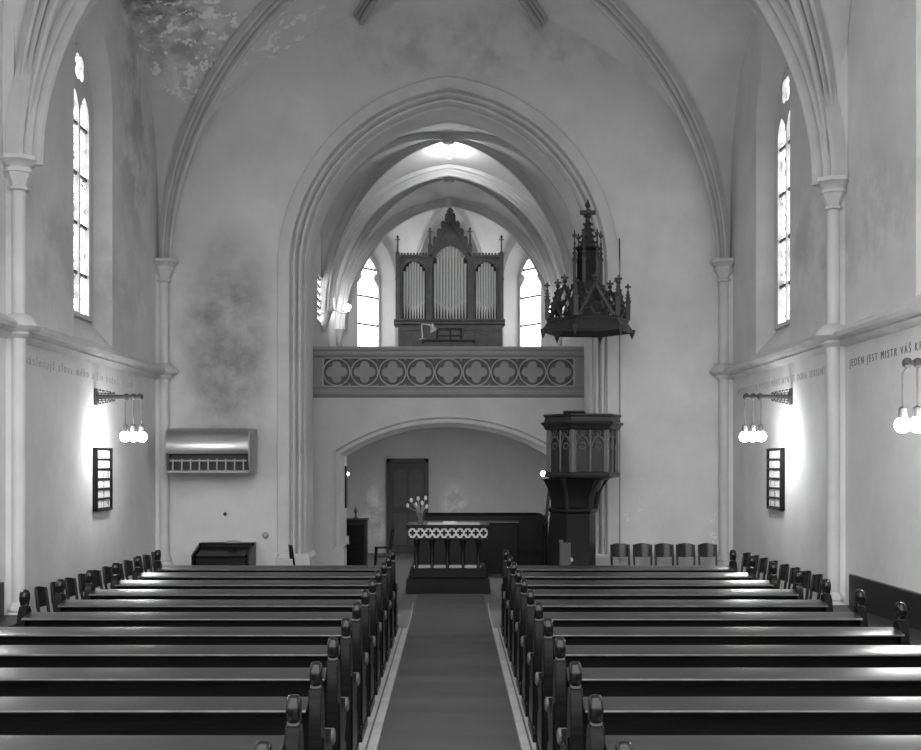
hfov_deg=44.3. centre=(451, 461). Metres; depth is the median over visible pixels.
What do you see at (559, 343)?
trim
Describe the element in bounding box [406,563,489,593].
steps
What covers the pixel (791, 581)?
bentwood chair
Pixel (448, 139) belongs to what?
trim
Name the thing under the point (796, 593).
pew
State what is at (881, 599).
bench
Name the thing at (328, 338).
wall
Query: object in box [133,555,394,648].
pew
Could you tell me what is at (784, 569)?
bentwood chair
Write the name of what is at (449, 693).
carpet
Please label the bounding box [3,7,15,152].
block
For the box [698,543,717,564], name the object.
bentwood chair
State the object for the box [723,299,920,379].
trim
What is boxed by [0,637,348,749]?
pew
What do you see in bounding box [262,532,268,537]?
round wall fitting
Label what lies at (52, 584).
bentwood chair
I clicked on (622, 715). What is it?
pew
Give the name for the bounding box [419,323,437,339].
desk lamp
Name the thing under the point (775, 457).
hymn board
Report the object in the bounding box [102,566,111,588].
bentwood chair
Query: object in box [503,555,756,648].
pew
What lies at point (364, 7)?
trim
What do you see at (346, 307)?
wall light
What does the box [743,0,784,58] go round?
trim
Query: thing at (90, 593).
pew
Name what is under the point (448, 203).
trim
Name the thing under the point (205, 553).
harmonium
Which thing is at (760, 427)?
socket
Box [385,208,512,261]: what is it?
ceiling
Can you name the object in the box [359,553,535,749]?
floor
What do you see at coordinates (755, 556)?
bentwood chair
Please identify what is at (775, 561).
bentwood chair
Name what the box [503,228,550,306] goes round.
trim
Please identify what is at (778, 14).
vault rib
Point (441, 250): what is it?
wall
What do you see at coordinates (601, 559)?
baseboard
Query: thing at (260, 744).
pew
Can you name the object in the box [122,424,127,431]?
socket
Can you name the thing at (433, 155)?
ceiling
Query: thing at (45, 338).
trim
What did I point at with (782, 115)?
window
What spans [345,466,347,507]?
notice board
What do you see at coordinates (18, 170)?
column
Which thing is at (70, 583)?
bentwood chair
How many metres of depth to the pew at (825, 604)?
10.79 m
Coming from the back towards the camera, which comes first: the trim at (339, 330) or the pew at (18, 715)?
the trim at (339, 330)
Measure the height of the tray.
0.045 m
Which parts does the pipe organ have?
pinnacle post, panel frame, arch panel, pinnacle post, case cornice, arch panel, panel frame, pinnacle post, arch panel, panel frame, pinnacle post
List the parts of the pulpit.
newel post, corner post, handrail, lancet panel, lancet panel, corner post, stem, lancet panel, moulding, cornice, lancet panel, corner post, lancet panel, lancet panel, corner post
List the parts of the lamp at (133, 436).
wall plate, arm, globe, globe, hanging rod, globe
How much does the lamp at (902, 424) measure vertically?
0.776 m
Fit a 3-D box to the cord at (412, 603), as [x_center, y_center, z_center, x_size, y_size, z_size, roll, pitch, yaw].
[-0.600,2.244,16.500,0.040,0.017,2.800,0,0,0]
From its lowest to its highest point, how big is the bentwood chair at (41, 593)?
0.852 m
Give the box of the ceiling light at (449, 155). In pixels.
[446,145,452,157]
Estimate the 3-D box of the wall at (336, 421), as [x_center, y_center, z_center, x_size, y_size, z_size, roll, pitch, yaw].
[-0.070,0.500,22.250,5.400,3.500,0.500,0,0,0]
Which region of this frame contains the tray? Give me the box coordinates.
[167,470,249,472]
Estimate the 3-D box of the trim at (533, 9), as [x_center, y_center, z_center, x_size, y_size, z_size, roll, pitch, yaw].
[0.725,-8.023,18.400,0.247,0.803,3.638,0,0,28]
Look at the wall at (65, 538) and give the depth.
16.39 m
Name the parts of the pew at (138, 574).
panel, backrest, panel, raised panel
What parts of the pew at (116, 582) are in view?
panel, backrest, panel, raised panel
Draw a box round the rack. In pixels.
[436,328,462,338]
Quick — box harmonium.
[191,542,256,564]
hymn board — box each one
[93,447,112,511]
[766,448,784,510]
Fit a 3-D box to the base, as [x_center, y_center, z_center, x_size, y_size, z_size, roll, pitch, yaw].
[2.271,-2.269,18.900,1.568,0.230,1.454,0,0,0]
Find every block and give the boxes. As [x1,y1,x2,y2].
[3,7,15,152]
[836,44,847,161]
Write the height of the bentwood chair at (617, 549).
0.852 m
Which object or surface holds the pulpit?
on the floor
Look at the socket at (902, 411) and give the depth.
10.70 m
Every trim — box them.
[0,313,164,379]
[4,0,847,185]
[14,0,59,131]
[72,0,99,35]
[159,0,293,257]
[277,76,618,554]
[313,132,444,263]
[317,310,331,332]
[319,164,573,312]
[324,140,441,310]
[332,415,550,549]
[332,546,346,564]
[335,327,345,345]
[336,179,442,326]
[336,198,554,327]
[343,229,393,334]
[353,0,377,25]
[415,208,444,254]
[442,133,454,144]
[443,177,454,183]
[444,197,453,208]
[452,132,579,244]
[454,208,482,254]
[455,140,572,304]
[455,179,556,297]
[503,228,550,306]
[518,0,546,29]
[557,337,561,345]
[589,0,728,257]
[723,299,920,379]
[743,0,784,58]
[789,0,836,154]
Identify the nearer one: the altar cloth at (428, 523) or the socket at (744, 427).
the socket at (744, 427)
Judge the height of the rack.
0.280 m
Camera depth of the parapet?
21.98 m
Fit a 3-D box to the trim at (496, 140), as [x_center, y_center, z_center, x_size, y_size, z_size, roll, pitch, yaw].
[1.272,-4.866,21.662,3.121,3.379,0.143,0,0,30]
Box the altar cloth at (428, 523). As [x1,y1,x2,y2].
[427,523,479,524]
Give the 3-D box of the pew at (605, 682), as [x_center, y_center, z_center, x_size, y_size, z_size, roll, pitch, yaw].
[2.143,1.685,7.360,3.015,1.130,0.820,0,0,0]
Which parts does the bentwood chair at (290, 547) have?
backrest, post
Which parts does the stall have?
cap rail, seat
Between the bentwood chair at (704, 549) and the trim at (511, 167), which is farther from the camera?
the trim at (511, 167)
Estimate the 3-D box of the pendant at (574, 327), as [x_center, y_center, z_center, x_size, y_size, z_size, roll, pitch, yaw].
[1.974,-2.134,18.200,0.120,0.160,0.104,0,0,0]
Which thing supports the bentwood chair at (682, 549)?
on the floor
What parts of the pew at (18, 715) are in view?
backrest, panel, raised panel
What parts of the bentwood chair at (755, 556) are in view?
post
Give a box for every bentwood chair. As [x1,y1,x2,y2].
[34,586,49,611]
[50,582,55,605]
[64,577,78,599]
[78,573,86,599]
[93,570,102,588]
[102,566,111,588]
[119,563,124,579]
[123,560,133,579]
[142,554,152,571]
[151,552,154,567]
[288,544,294,564]
[374,528,395,564]
[610,543,629,564]
[633,543,652,564]
[654,543,673,564]
[676,543,695,564]
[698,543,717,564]
[740,552,750,571]
[753,555,758,574]
[757,557,767,579]
[766,560,777,579]
[778,564,789,588]
[788,567,800,588]
[801,571,811,599]
[809,574,822,599]
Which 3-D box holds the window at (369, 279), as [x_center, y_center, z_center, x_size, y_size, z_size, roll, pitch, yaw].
[-2.226,-3.809,29.495,0.100,3.318,0.920,0,0,37]
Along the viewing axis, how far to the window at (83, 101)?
16.76 m
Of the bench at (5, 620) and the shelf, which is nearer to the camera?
the bench at (5, 620)
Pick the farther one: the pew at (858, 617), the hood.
the hood
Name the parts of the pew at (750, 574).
raised panel, panel, backrest, panel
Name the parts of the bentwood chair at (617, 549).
post, backrest, post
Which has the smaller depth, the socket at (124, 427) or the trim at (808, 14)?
the trim at (808, 14)
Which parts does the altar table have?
sill, under moulding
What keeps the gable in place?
attached to the canopy
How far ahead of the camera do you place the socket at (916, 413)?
10.57 m
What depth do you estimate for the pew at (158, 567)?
14.38 m
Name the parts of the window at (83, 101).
pane, pane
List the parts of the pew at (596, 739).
panel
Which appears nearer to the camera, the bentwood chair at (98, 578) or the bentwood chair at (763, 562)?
the bentwood chair at (98, 578)
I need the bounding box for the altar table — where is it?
[406,522,489,567]
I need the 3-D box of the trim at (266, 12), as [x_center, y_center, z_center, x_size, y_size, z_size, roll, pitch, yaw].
[-2.635,-5.968,18.362,5.854,4.984,0.304,0,0,32]
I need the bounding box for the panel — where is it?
[551,430,614,471]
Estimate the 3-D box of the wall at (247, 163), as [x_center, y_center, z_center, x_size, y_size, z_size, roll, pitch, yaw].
[-0.135,-3.350,20.450,10.530,11.200,0.900,0,0,0]
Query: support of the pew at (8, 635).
on the floor
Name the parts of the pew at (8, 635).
backrest, panel, raised panel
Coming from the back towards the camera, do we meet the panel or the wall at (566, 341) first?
the wall at (566, 341)
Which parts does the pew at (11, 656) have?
backrest, panel, raised panel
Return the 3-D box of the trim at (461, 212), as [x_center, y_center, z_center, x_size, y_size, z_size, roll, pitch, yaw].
[0.510,-4.743,28.584,0.129,3.134,3.343,0,0,20]
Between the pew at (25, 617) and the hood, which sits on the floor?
the pew at (25, 617)
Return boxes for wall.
[0,0,157,614]
[158,0,729,564]
[313,236,340,345]
[313,398,583,564]
[341,238,397,345]
[347,427,547,552]
[424,244,472,257]
[502,238,556,345]
[557,240,583,345]
[731,0,920,604]
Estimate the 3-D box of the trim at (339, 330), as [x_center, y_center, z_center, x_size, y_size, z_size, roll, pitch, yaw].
[-2.710,-2.975,27.000,0.340,0.450,0.340,0,0,0]
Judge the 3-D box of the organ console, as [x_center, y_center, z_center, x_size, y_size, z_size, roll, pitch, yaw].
[-0.079,-2.027,25.685,1.200,1.454,0.670,0,0,0]
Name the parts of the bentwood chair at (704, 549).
post, backrest, post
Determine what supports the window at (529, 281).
in the wall at (515, 256)
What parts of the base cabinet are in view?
door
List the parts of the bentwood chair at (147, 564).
post, backrest, post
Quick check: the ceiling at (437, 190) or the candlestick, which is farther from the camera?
the ceiling at (437, 190)
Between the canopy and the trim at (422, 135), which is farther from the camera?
the trim at (422, 135)
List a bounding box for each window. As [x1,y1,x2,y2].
[74,43,92,321]
[317,276,320,323]
[358,256,379,345]
[519,256,540,345]
[774,67,789,329]
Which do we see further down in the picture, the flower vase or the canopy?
the flower vase
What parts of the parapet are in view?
post, rail, panel, fillet frame, moulding, post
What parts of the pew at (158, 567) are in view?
panel, backrest, panel, raised panel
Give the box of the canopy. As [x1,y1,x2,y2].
[540,199,635,342]
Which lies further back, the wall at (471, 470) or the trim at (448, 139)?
the wall at (471, 470)
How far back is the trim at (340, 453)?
21.98 m
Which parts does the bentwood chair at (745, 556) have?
post, backrest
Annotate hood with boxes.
[166,428,250,453]
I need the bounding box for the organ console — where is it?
[422,339,474,345]
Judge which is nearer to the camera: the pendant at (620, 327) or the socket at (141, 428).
the socket at (141, 428)
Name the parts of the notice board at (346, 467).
panel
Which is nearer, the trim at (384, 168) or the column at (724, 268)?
the column at (724, 268)
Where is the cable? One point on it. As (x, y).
(619, 238)
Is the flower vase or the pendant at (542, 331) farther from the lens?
the flower vase
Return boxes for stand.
[558,540,572,564]
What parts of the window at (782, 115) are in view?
pane, pane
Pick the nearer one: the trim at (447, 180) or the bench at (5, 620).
the bench at (5, 620)
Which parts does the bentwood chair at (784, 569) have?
post, backrest, post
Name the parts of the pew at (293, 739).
panel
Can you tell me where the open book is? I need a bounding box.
[443,521,456,523]
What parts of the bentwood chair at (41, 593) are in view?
post, backrest, post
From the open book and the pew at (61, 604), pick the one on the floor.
the pew at (61, 604)
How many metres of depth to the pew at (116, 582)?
12.58 m
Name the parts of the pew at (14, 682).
backrest, panel, raised panel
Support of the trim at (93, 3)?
attached to the wall at (65, 538)
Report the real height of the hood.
0.440 m
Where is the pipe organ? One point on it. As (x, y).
(451, 290)
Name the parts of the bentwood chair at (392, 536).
seat, post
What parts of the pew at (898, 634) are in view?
raised panel, panel, backrest, panel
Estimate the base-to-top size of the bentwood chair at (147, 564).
0.852 m
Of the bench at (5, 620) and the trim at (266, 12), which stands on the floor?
the bench at (5, 620)
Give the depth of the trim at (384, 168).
23.49 m
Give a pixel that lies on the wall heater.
(186, 450)
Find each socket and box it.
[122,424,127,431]
[131,424,136,431]
[139,424,144,431]
[742,424,747,431]
[750,424,755,431]
[758,424,763,431]
[898,406,907,417]
[912,405,920,417]
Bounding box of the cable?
[619,238,619,542]
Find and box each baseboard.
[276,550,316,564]
[596,554,620,564]
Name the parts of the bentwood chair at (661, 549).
post, backrest, post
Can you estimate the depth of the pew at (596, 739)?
5.39 m
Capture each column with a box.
[1,153,41,614]
[153,258,178,564]
[709,258,734,564]
[812,175,848,604]
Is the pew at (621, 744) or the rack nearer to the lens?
the pew at (621, 744)
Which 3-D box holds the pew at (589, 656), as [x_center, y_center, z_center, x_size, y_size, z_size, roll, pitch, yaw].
[2.143,1.685,8.260,3.015,1.130,0.820,0,0,0]
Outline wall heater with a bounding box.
[164,428,257,472]
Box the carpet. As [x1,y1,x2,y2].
[378,594,519,749]
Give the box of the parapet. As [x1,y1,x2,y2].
[313,346,583,397]
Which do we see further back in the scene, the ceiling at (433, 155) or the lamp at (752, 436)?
the ceiling at (433, 155)
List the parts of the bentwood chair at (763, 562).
post, backrest, post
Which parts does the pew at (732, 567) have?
raised panel, panel, backrest, panel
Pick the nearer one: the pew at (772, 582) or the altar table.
the pew at (772, 582)
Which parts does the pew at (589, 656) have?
raised panel, panel, backrest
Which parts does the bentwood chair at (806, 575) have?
backrest, post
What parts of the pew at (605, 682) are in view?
raised panel, panel, backrest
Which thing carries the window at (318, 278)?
in the wall at (328, 338)
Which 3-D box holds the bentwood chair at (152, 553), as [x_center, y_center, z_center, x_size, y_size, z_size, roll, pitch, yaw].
[-4.452,1.826,17.600,0.459,0.852,0.356,0,0,0]
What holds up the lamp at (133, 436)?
attached to the wall at (65, 538)
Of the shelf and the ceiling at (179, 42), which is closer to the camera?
the ceiling at (179, 42)
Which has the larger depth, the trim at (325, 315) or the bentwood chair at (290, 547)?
the trim at (325, 315)
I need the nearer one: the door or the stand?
the stand
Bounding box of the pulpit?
[541,411,623,564]
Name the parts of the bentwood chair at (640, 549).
post, backrest, post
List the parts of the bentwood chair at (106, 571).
post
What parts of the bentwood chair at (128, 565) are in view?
post, backrest, post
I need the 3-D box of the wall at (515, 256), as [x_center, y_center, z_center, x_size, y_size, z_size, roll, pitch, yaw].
[2.085,-2.250,29.206,0.350,9.000,2.762,0,0,-37]
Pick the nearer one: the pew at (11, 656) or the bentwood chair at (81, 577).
the pew at (11, 656)
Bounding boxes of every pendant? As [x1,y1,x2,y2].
[540,329,544,337]
[571,324,577,333]
[618,325,623,334]
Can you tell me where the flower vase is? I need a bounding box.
[406,496,427,523]
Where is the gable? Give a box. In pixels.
[567,280,607,315]
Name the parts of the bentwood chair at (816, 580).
post, backrest, post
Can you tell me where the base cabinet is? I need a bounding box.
[347,518,368,564]
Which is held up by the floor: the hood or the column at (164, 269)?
the column at (164, 269)
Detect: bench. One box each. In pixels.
[0,582,16,626]
[833,574,920,644]
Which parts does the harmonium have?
sloping lid, panel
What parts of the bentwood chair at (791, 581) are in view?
post, backrest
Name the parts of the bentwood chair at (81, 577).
post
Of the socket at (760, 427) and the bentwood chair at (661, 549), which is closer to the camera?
the socket at (760, 427)
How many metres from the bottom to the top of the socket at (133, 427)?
0.120 m
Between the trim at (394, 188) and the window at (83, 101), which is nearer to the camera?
the window at (83, 101)
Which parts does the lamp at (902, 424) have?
globe, hanging rod, arm, globe, hanging rod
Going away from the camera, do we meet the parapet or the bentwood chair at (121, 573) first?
the bentwood chair at (121, 573)
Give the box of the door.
[387,458,428,553]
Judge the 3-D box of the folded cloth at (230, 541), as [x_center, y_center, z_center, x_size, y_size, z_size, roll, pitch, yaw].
[-3.837,1.394,19.840,0.280,0.036,0.273,0,0,0]
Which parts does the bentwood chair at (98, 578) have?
backrest, post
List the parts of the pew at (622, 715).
raised panel, panel, backrest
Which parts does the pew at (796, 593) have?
raised panel, panel, backrest, panel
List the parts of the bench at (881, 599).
seat, panel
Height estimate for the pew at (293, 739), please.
1.130 m
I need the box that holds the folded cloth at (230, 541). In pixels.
[226,540,240,542]
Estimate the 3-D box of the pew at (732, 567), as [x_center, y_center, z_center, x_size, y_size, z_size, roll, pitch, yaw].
[2.143,1.685,14.560,3.015,1.130,0.820,0,0,0]
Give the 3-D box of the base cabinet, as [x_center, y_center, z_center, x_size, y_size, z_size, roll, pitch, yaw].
[-2.080,1.720,23.685,0.640,1.060,0.670,0,0,0]
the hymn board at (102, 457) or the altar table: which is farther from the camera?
the altar table
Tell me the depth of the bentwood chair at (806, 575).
14.59 m
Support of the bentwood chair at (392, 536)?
on the floor
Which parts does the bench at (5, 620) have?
panel, seat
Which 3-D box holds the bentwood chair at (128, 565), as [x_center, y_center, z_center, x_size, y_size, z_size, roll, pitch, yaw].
[-4.452,1.826,16.130,0.459,0.852,0.356,0,0,0]
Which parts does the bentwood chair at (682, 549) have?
post, backrest, post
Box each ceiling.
[2,0,851,257]
[318,181,561,307]
[320,121,576,274]
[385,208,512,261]
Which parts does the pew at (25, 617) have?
panel, backrest, panel, raised panel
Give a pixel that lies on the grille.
(172, 460)
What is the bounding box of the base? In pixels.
[543,315,632,337]
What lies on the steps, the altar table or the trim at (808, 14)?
the altar table
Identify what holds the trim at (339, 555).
attached to the wall at (336, 421)
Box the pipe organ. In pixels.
[394,208,504,345]
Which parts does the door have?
panel, panel, panel, panel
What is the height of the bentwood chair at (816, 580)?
0.852 m
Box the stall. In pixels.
[424,513,547,573]
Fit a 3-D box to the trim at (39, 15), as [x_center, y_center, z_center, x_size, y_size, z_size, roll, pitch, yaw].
[-2.599,-5.976,11.815,5.746,4.998,0.344,0,0,30]
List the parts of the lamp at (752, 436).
globe, globe, hanging rod, globe, arm, wall plate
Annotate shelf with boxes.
[436,335,462,336]
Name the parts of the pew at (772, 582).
raised panel, panel, backrest, panel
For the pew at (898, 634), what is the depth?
9.02 m
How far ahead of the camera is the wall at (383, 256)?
29.86 m
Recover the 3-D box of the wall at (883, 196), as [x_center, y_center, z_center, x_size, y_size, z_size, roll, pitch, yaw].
[5.062,-2.850,11.500,0.275,10.200,17.000,0,0,0]
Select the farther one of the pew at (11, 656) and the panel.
the panel
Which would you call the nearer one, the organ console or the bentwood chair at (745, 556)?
the bentwood chair at (745, 556)
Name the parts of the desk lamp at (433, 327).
lamp shade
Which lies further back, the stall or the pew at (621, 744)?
the stall
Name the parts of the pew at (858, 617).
raised panel, panel, backrest, panel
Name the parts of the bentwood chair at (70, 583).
post, backrest, post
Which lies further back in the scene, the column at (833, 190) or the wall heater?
the wall heater
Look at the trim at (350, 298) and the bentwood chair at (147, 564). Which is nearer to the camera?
the bentwood chair at (147, 564)
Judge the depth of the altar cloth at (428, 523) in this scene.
19.72 m
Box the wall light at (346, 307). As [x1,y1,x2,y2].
[333,304,350,313]
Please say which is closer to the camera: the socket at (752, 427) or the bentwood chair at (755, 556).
the socket at (752, 427)
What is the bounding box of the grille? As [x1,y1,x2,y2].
[169,459,246,469]
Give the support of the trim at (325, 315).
attached to the wall at (328, 338)
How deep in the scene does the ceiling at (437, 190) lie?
26.65 m
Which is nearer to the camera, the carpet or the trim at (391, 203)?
the carpet
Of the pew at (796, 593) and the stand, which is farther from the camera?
the stand
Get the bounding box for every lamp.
[94,388,146,441]
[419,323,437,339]
[739,388,792,441]
[894,358,920,432]
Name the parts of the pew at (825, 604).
raised panel, panel, backrest, panel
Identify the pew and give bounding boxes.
[0,602,368,742]
[0,617,359,749]
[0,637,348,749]
[0,661,335,749]
[0,694,303,749]
[16,589,375,716]
[53,579,381,695]
[84,570,386,677]
[110,562,390,661]
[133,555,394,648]
[153,550,398,636]
[253,740,271,749]
[500,550,737,636]
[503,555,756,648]
[507,562,778,661]
[511,570,803,677]
[515,579,832,695]
[521,589,867,716]
[527,602,909,742]
[535,617,920,749]
[545,637,920,749]
[557,661,920,749]
[586,694,920,749]
[614,740,632,749]
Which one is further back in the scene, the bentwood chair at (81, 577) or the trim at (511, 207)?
the trim at (511, 207)
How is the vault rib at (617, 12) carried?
attached to the wall at (247, 163)
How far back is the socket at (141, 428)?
16.55 m
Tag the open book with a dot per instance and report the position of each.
(444, 522)
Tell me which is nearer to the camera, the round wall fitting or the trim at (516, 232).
the round wall fitting
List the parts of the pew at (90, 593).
panel, backrest, panel, raised panel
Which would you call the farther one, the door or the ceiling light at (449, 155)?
the door
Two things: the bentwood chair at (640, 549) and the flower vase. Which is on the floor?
the bentwood chair at (640, 549)
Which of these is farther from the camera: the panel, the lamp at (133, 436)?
the panel
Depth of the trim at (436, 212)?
28.44 m
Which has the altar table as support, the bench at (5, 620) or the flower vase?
the flower vase
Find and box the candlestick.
[353,506,357,518]
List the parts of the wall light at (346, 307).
bulb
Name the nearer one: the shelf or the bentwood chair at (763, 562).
the bentwood chair at (763, 562)
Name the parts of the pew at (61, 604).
panel, backrest, panel, raised panel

